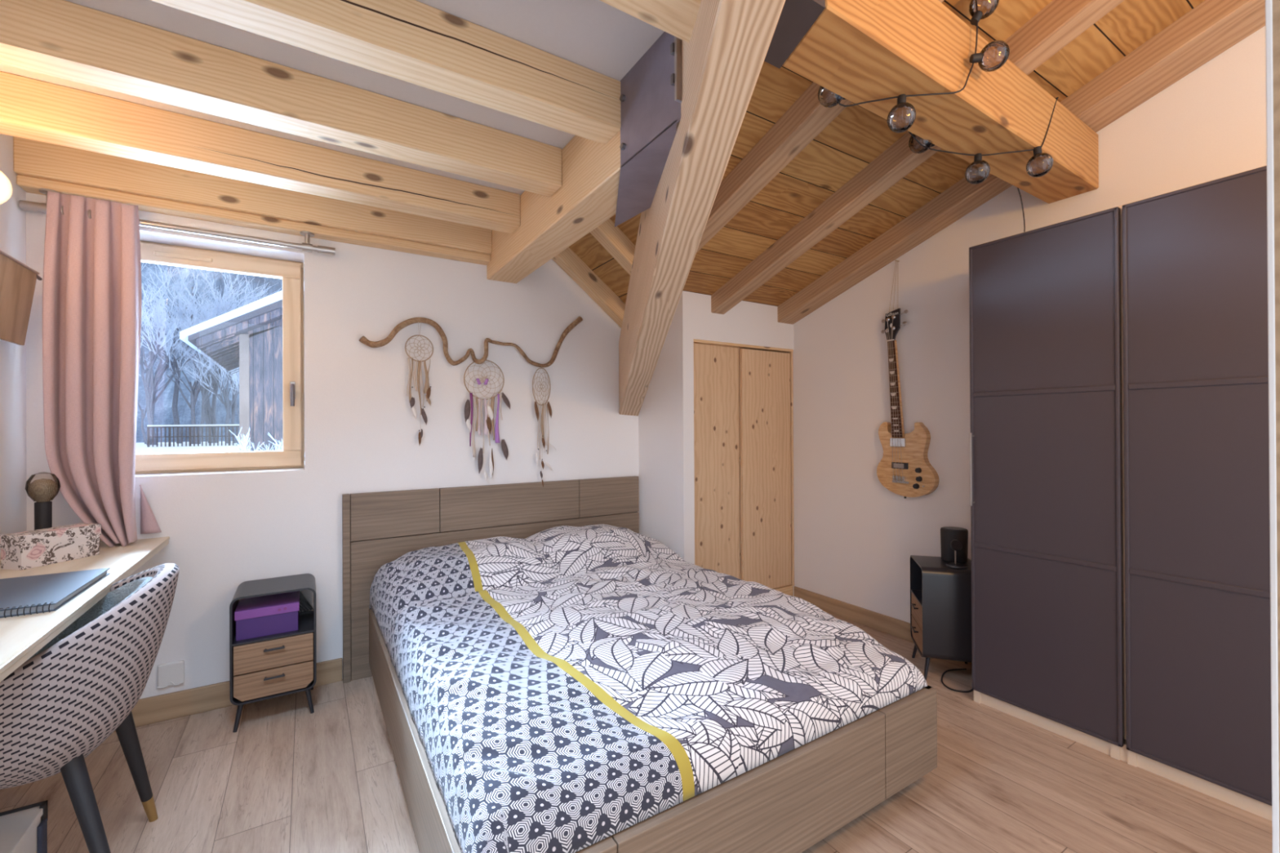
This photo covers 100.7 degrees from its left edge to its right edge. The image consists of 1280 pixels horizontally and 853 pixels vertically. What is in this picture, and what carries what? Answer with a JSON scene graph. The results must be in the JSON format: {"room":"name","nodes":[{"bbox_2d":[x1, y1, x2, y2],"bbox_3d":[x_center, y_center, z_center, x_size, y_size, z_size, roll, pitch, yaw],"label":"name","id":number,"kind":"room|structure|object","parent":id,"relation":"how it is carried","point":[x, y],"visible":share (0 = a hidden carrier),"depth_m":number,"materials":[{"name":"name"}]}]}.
{"room":"bedroom","nodes":[
{"label":"bedroom","id":0,"kind":"room"},
{"bbox_2d":[0,133,26,559],"bbox_3d":[-1.432,-0.091,0.501,0.100,2.600,3.470,0,0,-32],"label":"wall","id":1,"kind":"structure","parent":0,"point":[13,508],"depth_m":1.90,"materials":[{"name":"white paint"}]},
{"bbox_2d":[0,170,12,204],"bbox_3d":[-1.966,-0.723,1.571,0.137,0.124,0.124,0,0,-32],"label":"wall lamp","id":2,"kind":"object","parent":1,"relation":"attached to","point":[6,189],"visible":1,"depth_m":1.59,"materials":[{"name":"beige"}]},
{"bbox_2d":[0,249,42,345],"bbox_3d":[-2.090,-0.422,1.720,0.084,0.266,0.451,0,0,-32],"label":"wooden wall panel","id":3,"kind":"object","parent":1,"relation":"attached to","point":[18,280],"visible":1,"depth_m":1.79,"materials":[{"name":"brown wood"}]},
{"bbox_2d":[0,536,169,682],"bbox_3d":[-1.559,0.469,1.185,0.409,0.030,2.170,0,0,-32],"label":"desk","id":4,"kind":"object","parent":1,"relation":"attached to","point":[21,637],"visible":0.59,"depth_m":1.41,"materials":[{"name":"brown wood"}]},
{"bbox_2d":[24,471,60,529],"bbox_3d":[-2.141,0.310,1.901,0.086,0.298,0.086,0,0,-32],"label":"table lamp","id":5,"kind":"object","parent":4,"relation":"on","point":[42,491],"visible":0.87,"depth_m":1.89,"materials":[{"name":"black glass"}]},
{"bbox_2d":[0,523,101,570],"bbox_3d":[-1.995,0.404,1.800,0.091,0.109,0.219,0,0,9],"label":"floral box","id":6,"kind":"object","parent":4,"relation":"on","point":[24,550],"visible":1,"depth_m":1.76,"materials":[{"name":"cardboard"}]},
{"bbox_2d":[0,568,110,617],"bbox_3d":[-1.655,0.446,1.396,0.278,0.027,0.401,0,0,-31],"label":"sketchbook","id":7,"kind":"object","parent":4,"relation":"on","point":[41,593],"visible":1,"depth_m":1.42,"materials":[{"name":"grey paper"}]},
{"bbox_2d":[0,0,664,195],"bbox_3d":[-0.658,-1.117,0.993,1.741,0.073,3.470,0,0,-32],"label":"ceiling","id":8,"kind":"structure","parent":0,"point":[597,36],"depth_m":1.50,"materials":[{"name":"white paint"}]},
{"bbox_2d":[13,136,492,254],"bbox_3d":[-1.554,-0.998,2.417,1.737,0.149,0.104,0,0,-32],"label":"joist","id":9,"kind":"object","parent":8,"relation":"attached to","point":[33,158],"visible":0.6,"depth_m":2.24,"materials":[{"name":"brown wood"}]},
{"bbox_2d":[0,71,519,233],"bbox_3d":[-1.319,-1.000,2.044,1.737,0.149,0.115,0,0,-32],"label":"joist","id":10,"kind":"object","parent":8,"relation":"attached to","point":[31,108],"visible":1,"depth_m":1.90,"materials":[{"name":"brown wood"}]},
{"bbox_2d":[0,0,562,196],"bbox_3d":[-1.067,-1.002,1.642,1.737,0.149,0.115,0,0,-32],"label":"joist","id":11,"kind":"object","parent":8,"relation":"attached to","point":[64,39],"visible":1,"depth_m":1.54,"materials":[{"name":"brown wood"}]},
{"bbox_2d":[151,0,620,144],"bbox_3d":[-0.820,-1.005,1.248,1.737,0.149,0.115,0,0,-32],"label":"joist","id":12,"kind":"object","parent":8,"relation":"attached to","point":[414,42],"visible":1,"depth_m":1.39,"materials":[{"name":"brown wood"}]},
{"bbox_2d":[600,0,701,42],"bbox_3d":[-0.538,-1.008,0.817,1.756,0.149,0.115,0,0,-32],"label":"joist","id":13,"kind":"object","parent":8,"relation":"attached to","point":[677,18],"visible":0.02,"depth_m":1.20,"materials":[{"name":"brown wood"}]},
{"bbox_2d":[26,191,639,698],"bbox_3d":[-1.196,-0.286,2.799,2.946,3.000,0.170,0,0,-32],"label":"wall","id":14,"kind":"structure","parent":0,"point":[226,530],"depth_m":2.59,"materials":[{"name":"white paint"}]},
{"bbox_2d":[157,660,184,688],"bbox_3d":[-1.952,1.031,2.206,0.086,0.096,0.018,0,0,-32],"label":"wall outlet","id":15,"kind":"object","parent":14,"relation":"attached to","point":[172,673],"visible":1,"depth_m":2.20,"materials":[{"name":"white plastic"}]},
{"bbox_2d":[134,240,304,474],"bbox_3d":[-1.979,-0.300,2.405,0.768,1.008,0.144,0,0,-32],"label":"window","id":16,"kind":"structure","parent":14,"relation":"in","point":[291,273],"depth_m":2.51,"materials":[{"name":"brown wood"}]},
{"bbox_2d":[153,250,213,262],"bbox_3d":[-2.018,-0.751,2.344,0.200,0.018,0.012,0,0,-32],"label":"air vent","id":17,"kind":"object","parent":16,"relation":"attached to","point":[166,255],"depth_m":2.34,"materials":[{"name":"brown wood"}]},
{"bbox_2d":[113,657,342,732],"bbox_3d":[-1.862,1.163,2.262,1.034,0.106,0.017,0,0,-32],"label":"baseboard","id":18,"kind":"structure","parent":14,"relation":"attached to","point":[153,709],"depth_m":2.23,"materials":[{"name":"brown wood"}]},
{"bbox_2d":[16,174,490,265],"bbox_3d":[-1.560,-0.904,2.427,1.737,0.038,0.080,0,0,-32],"label":"ceiling beam","id":19,"kind":"structure","parent":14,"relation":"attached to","point":[28,184],"depth_m":2.30,"materials":[{"name":"brown wood"}]},
{"bbox_2d":[18,187,335,255],"bbox_3d":[-1.854,-0.842,2.218,1.003,0.084,0.056,0,0,-32],"label":"curtain rod","id":20,"kind":"object","parent":19,"relation":"attached to","point":[306,246],"visible":0.81,"depth_m":2.25,"materials":[{"name":"silver metal"}]},
{"bbox_2d":[42,191,161,547],"bbox_3d":[-2.074,-0.209,2.057,0.294,1.337,0.145,0,0,-28],"label":"curtain","id":21,"kind":"object","parent":20,"relation":"hanging from","point":[92,294],"visible":1,"depth_m":2.02,"materials":[{"name":"pink fabric"}]},
{"bbox_2d":[359,315,582,367],"bbox_3d":[-0.850,-0.490,2.870,1.189,0.337,0.042,0,0,-32],"label":"branch","id":22,"kind":"object","parent":14,"relation":"attached to","point":[363,340],"visible":1,"depth_m":2.80,"materials":[{"name":"brown plant"}]},
{"bbox_2d":[404,321,433,444],"bbox_3d":[-1.122,-0.221,2.700,0.138,0.646,0.016,0,0,-32],"label":"dreamcatcher","id":23,"kind":"object","parent":22,"relation":"hanging from","point":[427,389],"visible":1,"depth_m":2.70},
{"bbox_2d":[463,360,510,480],"bbox_3d":[-0.828,-0.035,2.884,0.252,0.660,0.015,0,0,-32],"label":"dreamcatcher","id":24,"kind":"object","parent":22,"relation":"hanging from","point":[489,410],"visible":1,"depth_m":2.88},
{"bbox_2d":[532,367,555,487],"bbox_3d":[-0.552,0.000,3.057,0.140,0.710,0.016,0,0,-32],"label":"dreamcatcher","id":25,"kind":"object","parent":22,"relation":"hanging from","point":[536,408],"visible":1,"depth_m":3.05},
{"bbox_2d":[486,123,677,283],"bbox_3d":[-0.290,-0.947,2.197,0.170,0.262,1.820,0,0,-32],"label":"tie beam","id":26,"kind":"structure","parent":14,"relation":"attached to","point":[587,197],"depth_m":2.13,"materials":[{"name":"brown wood"}]},
{"bbox_2d":[614,31,681,226],"bbox_3d":[0.032,-0.948,1.759,0.208,0.280,0.787,0,0,-5],"label":"metal plate","id":27,"kind":"object","parent":26,"relation":"attached to","point":[651,96],"visible":0.96,"depth_m":1.56,"materials":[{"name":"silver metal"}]},
{"bbox_2d":[618,0,785,416],"bbox_3d":[0.124,-0.808,1.793,0.131,1.469,3.308,0,0,-7],"label":"beam","id":28,"kind":"structure","parent":14,"relation":"attached to","point":[722,60],"depth_m":1.45,"materials":[{"name":"brown wood"}]},
{"bbox_2d":[0,612,1272,852],"bbox_3d":[0.179,1.233,1.563,3.951,0.060,3.570,0,0,-32],"label":"floor","id":29,"kind":"structure","parent":0,"point":[291,779],"depth_m":1.73,"materials":[{"name":"brown wood"}]},
{"bbox_2d":[0,800,48,852],"bbox_3d":[-1.604,1.110,1.267,0.192,0.204,0.268,0,0,-32],"label":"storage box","id":30,"kind":"object","parent":29,"relation":"on","point":[24,829],"visible":1,"depth_m":1.37,"materials":[{"name":"white plastic"}]},
{"bbox_2d":[0,563,179,852],"bbox_3d":[-1.529,0.805,1.336,0.557,0.822,0.534,0,0,-40],"label":"upholstered chair","id":31,"kind":"object","parent":29,"relation":"on","point":[84,686],"visible":0.96,"depth_m":1.27,"materials":[{"name":"fabric"}]},
{"bbox_2d":[229,573,316,733],"bbox_3d":[-1.560,0.948,2.272,0.292,0.537,0.278,0,0,-32],"label":"nightstand","id":32,"kind":"object","parent":29,"relation":"on","point":[264,668],"visible":0.88,"depth_m":2.18,"materials":[{"name":"brown wood"}]},
{"bbox_2d":[234,591,299,640],"bbox_3d":[-1.584,0.803,2.264,0.218,0.118,0.201,0,0,-32],"label":"box","id":33,"kind":"object","parent":32,"relation":"on","point":[274,614],"visible":0.93,"depth_m":2.20,"materials":[{"name":"purple cardboard"}]},
{"bbox_2d":[231,612,314,646],"bbox_3d":[-1.563,0.866,2.277,0.276,0.008,0.254,0,0,-32],"label":"shelf","id":34,"kind":"object","parent":32,"relation":"attached to","point":[306,622],"depth_m":2.20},
{"bbox_2d":[342,475,937,852],"bbox_3d":[-0.208,0.762,2.158,1.657,0.890,1.948,0,0,-32],"label":"bed","id":35,"kind":"object","parent":29,"relation":"on","point":[789,802],"visible":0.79,"depth_m":1.64,"materials":[{"name":"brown wood"}]},
{"bbox_3d":[-0.177,0.872,2.186,1.360,0.190,1.780,0,0,-32],"label":"mattress","id":36,"kind":"object","parent":35,"relation":"on","visible":0},
{"bbox_2d":[369,524,927,852],"bbox_3d":[-0.174,0.712,2.163,1.498,0.323,1.876,0,0,-32],"label":"duvet","id":37,"kind":"object","parent":36,"relation":"on","point":[565,689],"visible":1,"depth_m":1.56,"materials":[{"name":"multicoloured fabric"}]},
{"bbox_2d":[910,555,972,681],"bbox_3d":[1.486,0.932,2.592,0.278,0.537,0.292,0,0,17],"label":"nightstand","id":38,"kind":"object","parent":29,"relation":"on","point":[940,595],"visible":0.68,"depth_m":2.47,"materials":[{"name":"brown wood"}]},
{"bbox_2d":[911,589,922,607],"bbox_3d":[1.492,0.851,2.590,0.254,0.008,0.276,0,0,17],"label":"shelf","id":39,"kind":"object","parent":38,"relation":"attached to","point":[917,594],"depth_m":2.67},
{"bbox_2d":[940,526,968,563],"bbox_3d":[1.552,0.583,2.618,0.120,0.161,0.102,0,0,16],"label":"speaker","id":40,"kind":"object","parent":38,"relation":"on","point":[948,534],"visible":0.97,"depth_m":2.58},
{"bbox_2d":[946,539,968,568],"bbox_3d":[1.500,0.602,2.508,0.090,0.124,0.090,0,0,3],"label":"charging stand","id":41,"kind":"object","parent":38,"relation":"on","point":[955,544],"visible":1,"depth_m":2.51,"materials":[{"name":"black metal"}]},
{"bbox_2d":[941,668,973,693],"bbox_3d":[1.495,1.148,2.507,0.143,0.100,0.264,0,0,19],"label":"power cable","id":42,"kind":"object","parent":29,"relation":"on","point":[946,671],"visible":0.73,"depth_m":2.46,"materials":[{"name":"black rubber"}]},
{"bbox_2d":[968,164,1271,821],"bbox_3d":[1.997,0.199,1.780,0.425,1.990,1.493,0,0,-32],"label":"wardrobe","id":43,"kind":"object","parent":29,"relation":"on","point":[1119,451],"visible":1,"depth_m":1.86,"materials":[{"name":"paint"}]},
{"bbox_2d":[1272,0,1279,851],"bbox_3d":[0.833,-0.193,0.479,0.119,2.780,0.324,0,0,-32],"label":"trim","id":44,"kind":"structure","parent":29,"relation":"on","point":[1276,3],"depth_m":0.58,"materials":[{"name":"brown wood"}]},
{"bbox_2d":[1265,0,1279,852],"bbox_3d":[0.699,-0.192,0.587,0.011,2.780,0.005,0,0,-32],"label":"trim","id":45,"kind":"structure","parent":44,"relation":"attached to","point":[1268,3],"depth_m":0.58,"materials":[{"name":"white paint"}]},
{"bbox_2d":[638,290,793,564],"bbox_3d":[0.530,0.189,3.555,1.033,2.035,0.380,0,0,-32],"label":"wall","id":46,"kind":"structure","parent":0,"point":[666,414],"depth_m":3.27,"materials":[{"name":"white paint"}]},
{"bbox_2d":[693,342,741,579],"bbox_3d":[0.478,0.290,3.365,0.423,1.612,0.025,0,0,-32],"label":"door","id":47,"kind":"structure","parent":46,"relation":"in","point":[717,440],"depth_m":3.36,"materials":[{"name":"brown wood"}]},
{"bbox_2d":[693,338,793,352],"bbox_3d":[0.669,-0.524,3.478,0.875,0.016,0.085,0,0,-32],"label":"trim","id":48,"kind":"structure","parent":46,"relation":"attached to","point":[695,340],"depth_m":3.44,"materials":[{"name":"brown wood"}]},
{"bbox_2d":[739,348,791,589],"bbox_3d":[0.847,0.294,3.558,0.447,1.602,0.025,0,0,-32],"label":"door","id":49,"kind":"structure","parent":46,"relation":"in","point":[764,375],"depth_m":3.54,"materials":[{"name":"brown wood"}]},
{"bbox_2d":[773,585,792,595],"bbox_3d":[0.670,1.153,3.466,0.855,0.105,0.090,0,0,-32],"label":"trim","id":50,"kind":"structure","parent":46,"relation":"attached to","point":[788,589],"depth_m":3.62,"materials":[{"name":"brown wood"}]},
{"bbox_2d":[520,0,1204,306],"bbox_3d":[0.616,-1.260,1.800,2.845,1.234,3.580,0,0,-32],"label":"ceiling","id":51,"kind":"structure","parent":0,"point":[857,135],"depth_m":2.37,"materials":[{"name":"brown wood"}]},
{"bbox_2d":[552,247,625,327],"bbox_3d":[-0.390,-0.953,3.156,0.896,0.724,0.085,0,0,-32],"label":"rafter","id":52,"kind":"object","parent":51,"relation":"attached to","point":[567,260],"visible":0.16,"depth_m":3.18,"materials":[{"name":"brown wood"}]},
{"bbox_2d":[590,218,635,275],"bbox_3d":[-0.221,-1.040,2.678,0.676,0.554,0.085,0,0,-32],"label":"rafter","id":53,"kind":"object","parent":51,"relation":"attached to","point":[611,237],"visible":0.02,"depth_m":2.71,"materials":[{"name":"brown wood"}]},
{"bbox_2d":[695,81,851,253],"bbox_3d":[0.497,-1.074,2.180,0.107,0.460,1.150,0,0,-32],"label":"rafter","id":54,"kind":"object","parent":51,"relation":"attached to","point":[806,118],"visible":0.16,"depth_m":2.09,"materials":[{"name":"brown wood"}]},
{"bbox_2d":[711,131,941,314],"bbox_3d":[0.879,-1.004,2.679,0.105,0.602,1.590,0,0,-32],"label":"rafter","id":55,"kind":"object","parent":51,"relation":"attached to","point":[897,161],"visible":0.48,"depth_m":2.57,"materials":[{"name":"brown wood"}]},
{"bbox_2d":[777,167,1012,324],"bbox_3d":[1.391,-1.006,3.001,0.153,0.602,1.590,0,0,-32],"label":"rafter","id":56,"kind":"object","parent":51,"relation":"attached to","point":[962,197],"visible":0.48,"depth_m":2.90,"materials":[{"name":"brown wood"}]},
{"bbox_2d":[888,259,899,311],"bbox_3d":[1.450,-0.789,3.008,0.051,0.308,0.057,0,0,-32],"label":"cord","id":57,"kind":"object","parent":56,"relation":"hanging from","point":[895,260],"visible":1,"depth_m":3.00,"materials":[{"name":"black"}]},
{"bbox_2d":[995,0,1124,75],"bbox_3d":[1.673,-1.516,1.333,0.110,0.560,1.460,0,0,-32],"label":"rafter","id":58,"kind":"object","parent":51,"relation":"attached to","point":[1060,22],"visible":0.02,"depth_m":1.76,"materials":[{"name":"brown wood"}]},
{"bbox_2d":[1059,0,1265,132],"bbox_3d":[2.195,-1.518,1.661,0.213,0.560,1.460,0,0,-32],"label":"rafter","id":59,"kind":"object","parent":51,"relation":"attached to","point":[1212,27],"visible":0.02,"depth_m":1.96,"materials":[{"name":"brown wood"}]},
{"bbox_2d":[792,25,1266,622],"bbox_3d":[1.828,-0.353,2.549,0.100,3.100,3.470,0,0,-32],"label":"wall","id":60,"kind":"structure","parent":0,"point":[855,538],"depth_m":2.89,"materials":[{"name":"white paint"}]},
{"bbox_2d":[787,351,794,586],"bbox_3d":[1.035,0.293,3.703,0.018,1.622,0.085,0,0,-32],"label":"trim","id":61,"kind":"structure","parent":60,"relation":"attached to","point":[790,353],"depth_m":3.67,"materials":[{"name":"brown wood"}]},
{"bbox_2d":[793,586,972,663],"bbox_3d":[1.889,1.146,2.354,0.015,0.100,3.090,0,0,-32],"label":"baseboard","id":62,"kind":"structure","parent":60,"relation":"attached to","point":[897,628],"depth_m":3.23,"materials":[{"name":"brown wood"}]},
{"bbox_2d":[876,308,939,498],"bbox_3d":[1.476,-0.130,2.955,0.066,1.063,0.340,0,0,-32],"label":"bass guitar","id":63,"kind":"object","parent":60,"relation":"attached to","point":[904,468],"visible":1,"depth_m":2.97,"materials":[{"name":"brown wood"}]},
{"bbox_2d":[782,0,1098,203],"bbox_3d":[1.135,-1.135,1.832,1.832,0.253,0.214,0,0,-32],"label":"beam","id":64,"kind":"structure","parent":60,"relation":"attached to","point":[858,51],"depth_m":1.66,"materials":[{"name":"brown wood"}]},
{"bbox_2d":[764,0,825,68],"bbox_3d":[0.364,-1.128,1.345,0.119,0.250,0.261,0,0,-14],"label":"plate","id":65,"kind":"object","parent":64,"relation":"attached to","point":[797,17],"visible":0.6,"depth_m":1.33,"materials":[{"name":"black metal"}]},
{"bbox_2d":[817,0,1058,231],"bbox_3d":[1.220,-1.081,1.867,1.385,0.561,0.367,0,0,-32],"label":"string lights","id":66,"kind":"object","parent":64,"relation":"attached to","point":[976,15],"visible":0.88,"depth_m":1.65},
{"bbox_2d":[817,85,845,107],"bbox_3d":[0.603,-1.035,1.649,0.106,0.080,0.080,0,0,-32],"label":"bulb","id":67,"kind":"object","parent":66,"relation":"attached to","point":[839,98],"depth_m":1.67,"materials":[{"name":"clear glass"}]},
{"bbox_2d":[886,93,915,133],"bbox_3d":[0.790,-0.945,1.601,0.080,0.106,0.080,0,0,-32],"label":"bulb","id":68,"kind":"object","parent":66,"relation":"attached to","point":[901,99],"depth_m":1.61,"materials":[{"name":"clear glass"}]},
{"bbox_2d":[908,133,934,153],"bbox_3d":[1.019,-1.024,1.908,0.106,0.080,0.080,0,0,-32],"label":"bulb","id":69,"kind":"object","parent":66,"relation":"attached to","point":[927,144],"depth_m":1.92,"materials":[{"name":"clear glass"}]},
{"bbox_2d":[964,153,990,184],"bbox_3d":[1.240,-0.947,1.948,0.080,0.106,0.080,0,0,-32],"label":"bulb","id":70,"kind":"object","parent":66,"relation":"attached to","point":[978,157],"depth_m":1.95,"materials":[{"name":"clear glass"}]},
{"bbox_2d":[968,0,999,25],"bbox_3d":[1.064,-1.298,1.639,0.080,0.103,0.080,0,0,-32],"label":"bulb","id":71,"kind":"object","parent":66,"relation":"attached to","point":[976,15],"depth_m":1.65,"materials":[{"name":"clear glass"}]},
{"bbox_2d":[968,40,1009,71],"bbox_3d":[1.062,-1.123,1.605,0.099,0.080,0.087,0,0,-32],"label":"bulb","id":72,"kind":"object","parent":66,"relation":"attached to","point":[975,57],"depth_m":1.61,"materials":[{"name":"clear glass"}]},
{"bbox_2d":[1026,146,1053,177],"bbox_3d":[1.439,-0.955,1.909,0.080,0.106,0.080,0,0,-32],"label":"bulb","id":73,"kind":"object","parent":66,"relation":"attached to","point":[1037,152],"depth_m":1.91,"materials":[{"name":"clear glass"}]},
{"label":"outside","id":74,"kind":"structure","parent":0,"visible":0},
{"bbox_2d":[135,440,239,453],"bbox_3d":[-19.225,1.210,21.220,110.000,0.573,49.600,0,0,-32],"label":"snowy ground","id":75,"kind":"structure","parent":74,"point":[140,447],"depth_m":29.96,"materials":[{"name":"white snow"}]},
{"bbox_2d":[137,357,191,444],"bbox_3d":[-32.609,-1.869,35.128,2.696,6.259,5.345,0,0,39],"label":"bare tree","id":76,"kind":"object","parent":75,"relation":"on","point":[143,415],"visible":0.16,"depth_m":34.98,"materials":[{"name":"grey plant"}]},
{"bbox_2d":[139,282,216,444],"bbox_3d":[-30.449,-3.952,33.427,6.558,10.411,9.003,0,0,-41],"label":"bare tree","id":77,"kind":"object","parent":75,"relation":"on","point":[150,393],"visible":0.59,"depth_m":33.85,"materials":[{"name":"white plant"}]},
{"bbox_2d":[139,299,231,444],"bbox_3d":[-29.961,-3.489,36.146,4.886,9.490,6.716,0,0,0],"label":"bare tree","id":78,"kind":"object","parent":75,"relation":"on","point":[194,394],"visible":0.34,"depth_m":35.57,"materials":[{"name":"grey plant"}]},
{"bbox_2d":[146,424,239,447],"bbox_3d":[-27.039,0.549,32.624,4.904,1.364,0.140,0,0,-32],"label":"fence","id":79,"kind":"object","parent":75,"relation":"on","point":[189,426],"visible":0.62,"depth_m":32.30,"materials":[{"name":"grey wood"}]},
{"bbox_2d":[141,262,250,443],"bbox_3d":[-32.479,-6.080,37.195,9.130,14.697,6.192,0,0,-32],"label":"bare tree","id":80,"kind":"object","parent":75,"relation":"on","point":[175,401],"visible":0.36,"depth_m":36.40,"materials":[{"name":"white plant"}]},
{"bbox_2d":[174,340,239,443],"bbox_3d":[-28.254,-2.837,35.818,5.650,8.156,5.726,0,0,-10],"label":"bare tree","id":81,"kind":"object","parent":75,"relation":"on","point":[227,404],"visible":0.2,"depth_m":36.15,"materials":[{"name":"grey plant"}]},
{"bbox_2d":[142,268,282,443],"bbox_3d":[-30.752,-5.112,36.253,9.000,12.764,7.324,0,0,-4],"label":"bare tree","id":82,"kind":"object","parent":75,"relation":"on","point":[210,412],"visible":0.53,"depth_m":36.87,"materials":[{"name":"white plant"}]},
{"bbox_2d":[221,367,239,444],"bbox_3d":[-26.438,-1.711,36.113,3.325,5.870,3.976,0,0,-32],"label":"bare tree","id":83,"kind":"object","parent":75,"relation":"on","point":[237,384],"visible":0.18,"depth_m":35.07,"materials":[{"name":"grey plant"}]},
{"bbox_2d":[179,281,304,451],"bbox_3d":[-6.334,-0.898,10.570,3.620,4.419,4.750,0,0,-32],"label":"neighboring house","id":84,"kind":"structure","parent":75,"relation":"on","point":[248,337],"depth_m":8.90,"materials":[{"name":"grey wood"}]},
{"bbox_2d":[226,426,283,451],"bbox_3d":[-5.184,0.654,7.631,0.593,1.297,1.136,0,0,37],"label":"bush","id":85,"kind":"object","parent":75,"relation":"on","point":[244,445],"visible":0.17,"depth_m":7.40,"materials":[{"name":"white plant"}]},
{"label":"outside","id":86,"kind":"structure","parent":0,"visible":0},
{"bbox_2d":[136,262,304,442],"bbox_3d":[-49.077,-29.850,75.163,147.000,64.129,79.200,0,0,-32],"label":"trees","id":87,"kind":"object","parent":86,"point":[163,415],"visible":0.02,"depth_m":45.03,"materials":[{"name":"white plant"}]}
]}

